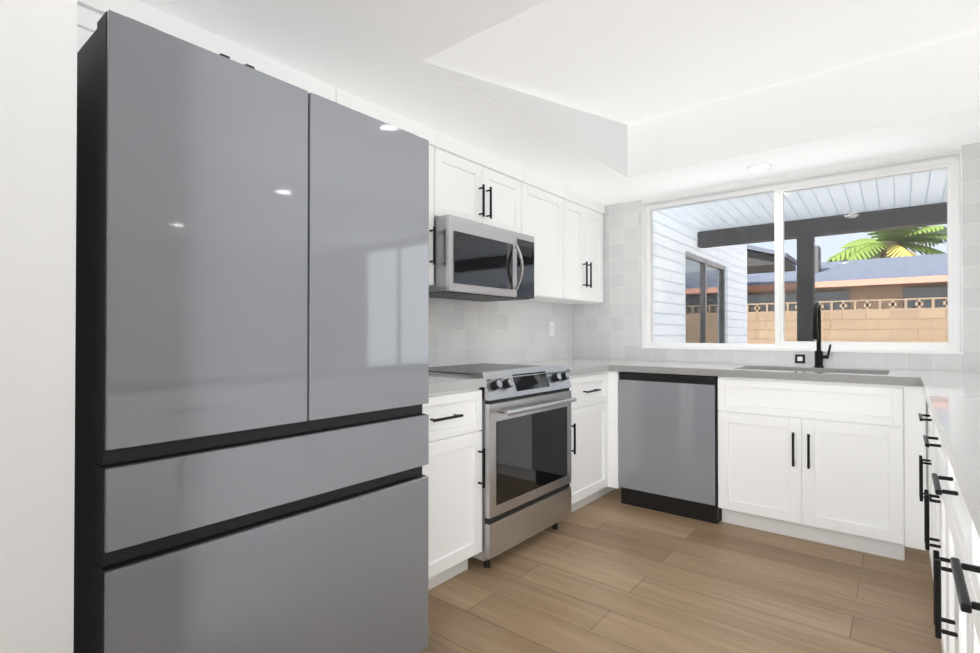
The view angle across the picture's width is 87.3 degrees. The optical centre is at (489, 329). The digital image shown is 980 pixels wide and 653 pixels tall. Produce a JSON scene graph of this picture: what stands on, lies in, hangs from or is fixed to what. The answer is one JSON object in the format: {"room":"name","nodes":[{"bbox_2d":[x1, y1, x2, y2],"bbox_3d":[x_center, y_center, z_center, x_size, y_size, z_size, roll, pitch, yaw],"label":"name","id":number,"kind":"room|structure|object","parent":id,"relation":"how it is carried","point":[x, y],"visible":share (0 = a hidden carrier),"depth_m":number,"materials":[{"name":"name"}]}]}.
{"room":"kitchen","nodes":[
{"label":"kitchen","id":0,"kind":"room"},
{"bbox_2d":[0,0,76,652],"bbox_3d":[-2.131,0.047,0.081,0.850,2.143,3.104,0,-1,39],"label":"wall","id":1,"kind":"structure","parent":0,"point":[38,98],"depth_m":0.98,"materials":[{"name":"white paint"}]},
{"bbox_2d":[77,0,335,101],"bbox_3d":[-1.049,-0.839,1.838,0.329,0.341,0.968,0,-1,39],"label":"upper cabinet","id":2,"kind":"object","parent":1,"relation":"attached to","point":[90,13],"depth_m":1.69,"materials":[{"name":"white wood"}]},
{"bbox_2d":[137,0,979,205],"bbox_3d":[0.816,-1.329,-0.026,5.600,0.608,6.600,0,-1,39],"label":"ceiling","id":3,"kind":"structure","parent":0,"point":[607,102],"depth_m":2.36,"materials":[{"name":"white paint"}]},
{"bbox_2d":[746,163,772,171],"bbox_3d":[1.661,-0.999,3.169,0.150,0.004,0.150,0,-1,39],"label":"recessed light","id":4,"kind":"object","parent":3,"relation":"in","point":[758,167],"visible":1,"depth_m":3.16,"materials":[{"name":"white plastic"}]},
{"bbox_2d":[419,487,941,652],"bbox_3d":[0.822,1.177,-0.037,6.000,0.120,7.020,0,-1,39],"label":"floor","id":5,"kind":"structure","parent":0,"point":[609,572],"depth_m":2.20,"materials":[{"name":"brown wood"}]},
{"bbox_2d":[73,10,428,652],"bbox_3d":[-0.826,0.208,1.661,0.854,1.845,0.912,0,-1,39],"label":"fridge","id":6,"kind":"object","parent":5,"relation":"on","point":[252,361],"visible":1,"depth_m":1.25,"materials":[{"name":"grey metal"}]},
{"bbox_2d":[422,388,484,589],"bbox_3d":[-0.443,0.702,2.333,0.651,0.868,0.596,0,-1,39],"label":"base cabinet","id":7,"kind":"object","parent":5,"relation":"on","point":[453,470],"visible":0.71,"depth_m":2.25,"materials":[{"name":"white wood"}]},
{"bbox_2d":[429,374,485,393],"bbox_3d":[-0.450,0.244,2.343,0.630,0.040,0.597,0,-1,39],"label":"countertop","id":8,"kind":"structure","parent":7,"relation":"on","point":[437,383],"depth_m":2.26,"materials":[{"name":"stone"}]},
{"bbox_2d":[429,363,576,567],"bbox_3d":[0.006,0.672,2.848,0.717,0.935,0.762,0,-1,39],"label":"range","id":9,"kind":"object","parent":5,"relation":"on","point":[526,435],"visible":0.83,"depth_m":2.60,"materials":[{"name":"silver metal"}]},
{"bbox_2d":[569,371,620,512],"bbox_3d":[0.596,0.712,3.610,0.680,0.868,1.158,0,-1,39],"label":"base cabinet","id":10,"kind":"object","parent":5,"relation":"on","point":[595,441],"visible":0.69,"depth_m":3.28,"materials":[{"name":"white wood"}]},
{"bbox_2d":[506,359,616,375],"bbox_3d":[0.390,0.252,3.368,0.660,0.040,0.519,0,-1,39],"label":"countertop","id":11,"kind":"structure","parent":10,"relation":"on","point":[573,368],"depth_m":3.37,"materials":[{"name":"stone"}]},
{"bbox_2d":[619,372,721,523],"bbox_3d":[1.262,0.711,3.407,0.602,0.866,0.605,0,-1,39],"label":"dishwasher","id":12,"kind":"object","parent":5,"relation":"on","point":[668,443],"visible":0.94,"depth_m":3.15,"materials":[{"name":"grey metal"}]},
{"bbox_2d":[718,376,926,560],"bbox_3d":[1.862,0.706,2.921,0.926,0.868,0.651,0,-1,39],"label":"base cabinet","id":13,"kind":"object","parent":5,"relation":"on","point":[833,463],"visible":0.92,"depth_m":2.67,"materials":[{"name":"white wood"}]},
{"bbox_2d":[565,358,896,384],"bbox_3d":[1.308,0.360,3.376,2.084,0.256,0.632,0,-1,39],"label":"countertop","id":14,"kind":"structure","parent":13,"relation":"on","point":[807,373],"depth_m":3.01,"materials":[{"name":"stone"}]},
{"bbox_2d":[812,302,830,367],"bbox_3d":[1.970,0.030,3.058,0.094,0.397,0.210,0,-1,39],"label":"faucet","id":15,"kind":"object","parent":14,"relation":"on","point":[816,335],"visible":1,"depth_m":3.11,"materials":[{"name":"black metal"}]},
{"bbox_2d":[922,406,929,553],"bbox_3d":[2.076,0.699,1.943,0.612,0.868,0.679,0,-1,39],"label":"base cabinet","id":16,"kind":"object","parent":5,"relation":"on","point":[926,415],"depth_m":1.71,"materials":[{"name":"white wood"}]},
{"bbox_2d":[909,370,979,538],"bbox_3d":[1.686,0.237,1.458,0.690,0.040,3.156,0,-1,39],"label":"countertop","id":17,"kind":"structure","parent":16,"relation":"on","point":[952,399],"depth_m":1.25,"materials":[{"name":"stone"}]},
{"bbox_2d":[930,411,941,645],"bbox_3d":[1.708,0.695,1.483,0.612,0.868,0.739,0,-1,39],"label":"base cabinet","id":18,"kind":"object","parent":5,"relation":"on","point":[935,439],"depth_m":1.68,"materials":[{"name":"white wood"}]},
{"bbox_2d":[942,443,961,652],"bbox_3d":[1.321,0.692,1.000,0.612,0.868,0.739,0,-1,39],"label":"base cabinet","id":19,"kind":"object","parent":5,"relation":"on","point":[952,541],"depth_m":1.37,"materials":[{"name":"white wood"}]},
{"bbox_2d":[962,495,979,652],"bbox_3d":[0.947,0.688,0.532,0.612,0.868,0.699,0,-1,39],"label":"base cabinet","id":20,"kind":"object","parent":5,"relation":"on","point":[970,538],"depth_m":0.92,"materials":[{"name":"white wood"}]},
{"bbox_2d":[573,151,960,515],"bbox_3d":[2.948,-0.237,2.632,6.000,2.750,0.212,0,-1,39],"label":"wall","id":21,"kind":"structure","parent":0,"point":[927,478],"depth_m":2.94,"materials":[{"name":"white paint"}]},
{"bbox_2d":[573,142,979,371],"bbox_3d":[2.883,-0.390,2.545,5.592,1.231,0.008,0,-1,39],"label":"wall tile","id":22,"kind":"structure","parent":21,"relation":"attached to","point":[609,327],"depth_m":3.62,"materials":[{"name":"white tile"}]},
{"bbox_2d":[795,354,804,362],"bbox_3d":[1.968,0.185,3.261,0.056,0.056,0.007,0,-1,39],"label":"outlet","id":23,"kind":"object","parent":22,"relation":"attached to","point":[799,358],"visible":1,"depth_m":3.26,"materials":[{"name":"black plastic"}]},
{"bbox_2d":[641,151,963,354],"bbox_3d":[1.900,-0.415,3.401,1.805,1.107,0.142,0,-1,39],"label":"kitchen window","id":24,"kind":"structure","parent":21,"relation":"in","point":[952,164],"depth_m":3.26,"materials":[{"name":"white plastic"}]},
{"bbox_3d":[-1.380,-0.243,1.863,0.200,2.750,6.820,0,-1,39],"label":"wall","id":25,"kind":"structure","parent":0,"visible":0},
{"bbox_2d":[336,88,435,285],"bbox_3d":[-0.562,-0.614,2.446,0.329,0.781,0.585,0,-1,39],"label":"upper cabinet","id":26,"kind":"object","parent":25,"relation":"attached to","point":[353,102],"visible":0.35,"depth_m":2.47,"materials":[{"name":"white wood"}]},
{"bbox_2d":[433,131,522,232],"bbox_3d":[-0.140,-0.786,2.976,0.329,0.429,0.760,0,-1,39],"label":"upper cabinet","id":27,"kind":"object","parent":25,"relation":"attached to","point":[474,184],"visible":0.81,"depth_m":2.85,"materials":[{"name":"white wood"}]},
{"bbox_2d":[429,214,533,301],"bbox_3d":[-0.093,-0.377,2.936,0.446,0.382,0.758,0,-1,39],"label":"microwave","id":28,"kind":"object","parent":27,"relation":"attached to","point":[477,261],"visible":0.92,"depth_m":2.75,"materials":[{"name":"silver metal"}]},
{"bbox_2d":[429,297,572,366],"bbox_3d":[-0.100,-0.113,3.296,0.008,0.688,2.524,0,-1,39],"label":"wall tiles","id":29,"kind":"structure","parent":25,"relation":"attached to","point":[463,332],"depth_m":3.48,"materials":[{"name":"white tile"}]},
{"bbox_2d":[549,322,553,336],"bbox_3d":[0.482,-0.004,4.012,0.006,0.115,0.070,0,-1,39],"label":"electrical outlet","id":30,"kind":"object","parent":29,"relation":"attached to","point":[551,329],"visible":1,"depth_m":4.01,"materials":[{"name":"white plastic"}]},
{"bbox_2d":[520,169,564,300],"bbox_3d":[0.257,-0.606,3.471,0.329,0.781,0.503,0,-1,39],"label":"upper cabinet","id":31,"kind":"object","parent":25,"relation":"attached to","point":[541,211],"visible":0.48,"depth_m":3.42,"materials":[{"name":"white wood"}]},
{"bbox_2d":[531,188,604,303],"bbox_3d":[0.610,-0.603,3.912,0.329,0.781,0.618,0,-1,39],"label":"upper cabinet","id":32,"kind":"object","parent":25,"relation":"attached to","point":[582,249],"visible":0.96,"depth_m":3.80,"materials":[{"name":"white wood"}]},
{"label":"outside","id":33,"kind":"structure","parent":0,"visible":0},
{"bbox_3d":[30.429,1.463,25.461,70.000,0.100,69.770,0,-1,39],"label":"ground","id":34,"kind":"structure","parent":33,"visible":0},
{"bbox_2d":[653,209,746,343],"bbox_3d":[2.268,-0.088,5.769,0.320,2.700,3.820,0,-1,39],"label":"wall","id":35,"kind":"structure","parent":34,"relation":"on","point":[660,297],"depth_m":5.47,"materials":[{"name":"white wood"}]},
{"bbox_2d":[697,202,946,341],"bbox_3d":[5.547,0.097,2.774,8.520,2.285,0.140,0,-1,39],"label":"beam","id":36,"kind":"structure","parent":34,"relation":"on","point":[848,228],"depth_m":4.76,"materials":[{"name":"grey wood"}]},
{"bbox_2d":[664,169,946,231],"bbox_3d":[4.975,-1.114,2.332,8.850,0.160,1.820,0,-1,39],"label":"roof","id":37,"kind":"structure","parent":36,"relation":"on","point":[850,191],"depth_m":4.32,"materials":[{"name":"white wood"}]},
{"bbox_2d":[747,297,947,351],"bbox_3d":[14.339,0.306,5.026,70.400,1.900,0.200,0,-1,39],"label":"fence","id":38,"kind":"object","parent":34,"relation":"on","point":[887,335],"depth_m":10.32,"materials":[{"name":"brown brick"}]},
{"bbox_2d":[747,245,947,311],"bbox_3d":[21.397,-0.748,10.978,38.000,4.100,13.700,0,-1,39],"label":"neighbor house","id":39,"kind":"structure","parent":34,"relation":"on","point":[884,266],"depth_m":14.76,"materials":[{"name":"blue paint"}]},
{"bbox_2d":[827,226,946,261],"bbox_3d":[18.280,-1.932,23.437,5.167,6.659,4.716,0,-1,39],"label":"palm tree","id":40,"kind":"object","parent":34,"relation":"on","point":[894,248],"depth_m":23.03,"materials":[{"name":"green plant"}]}
]}

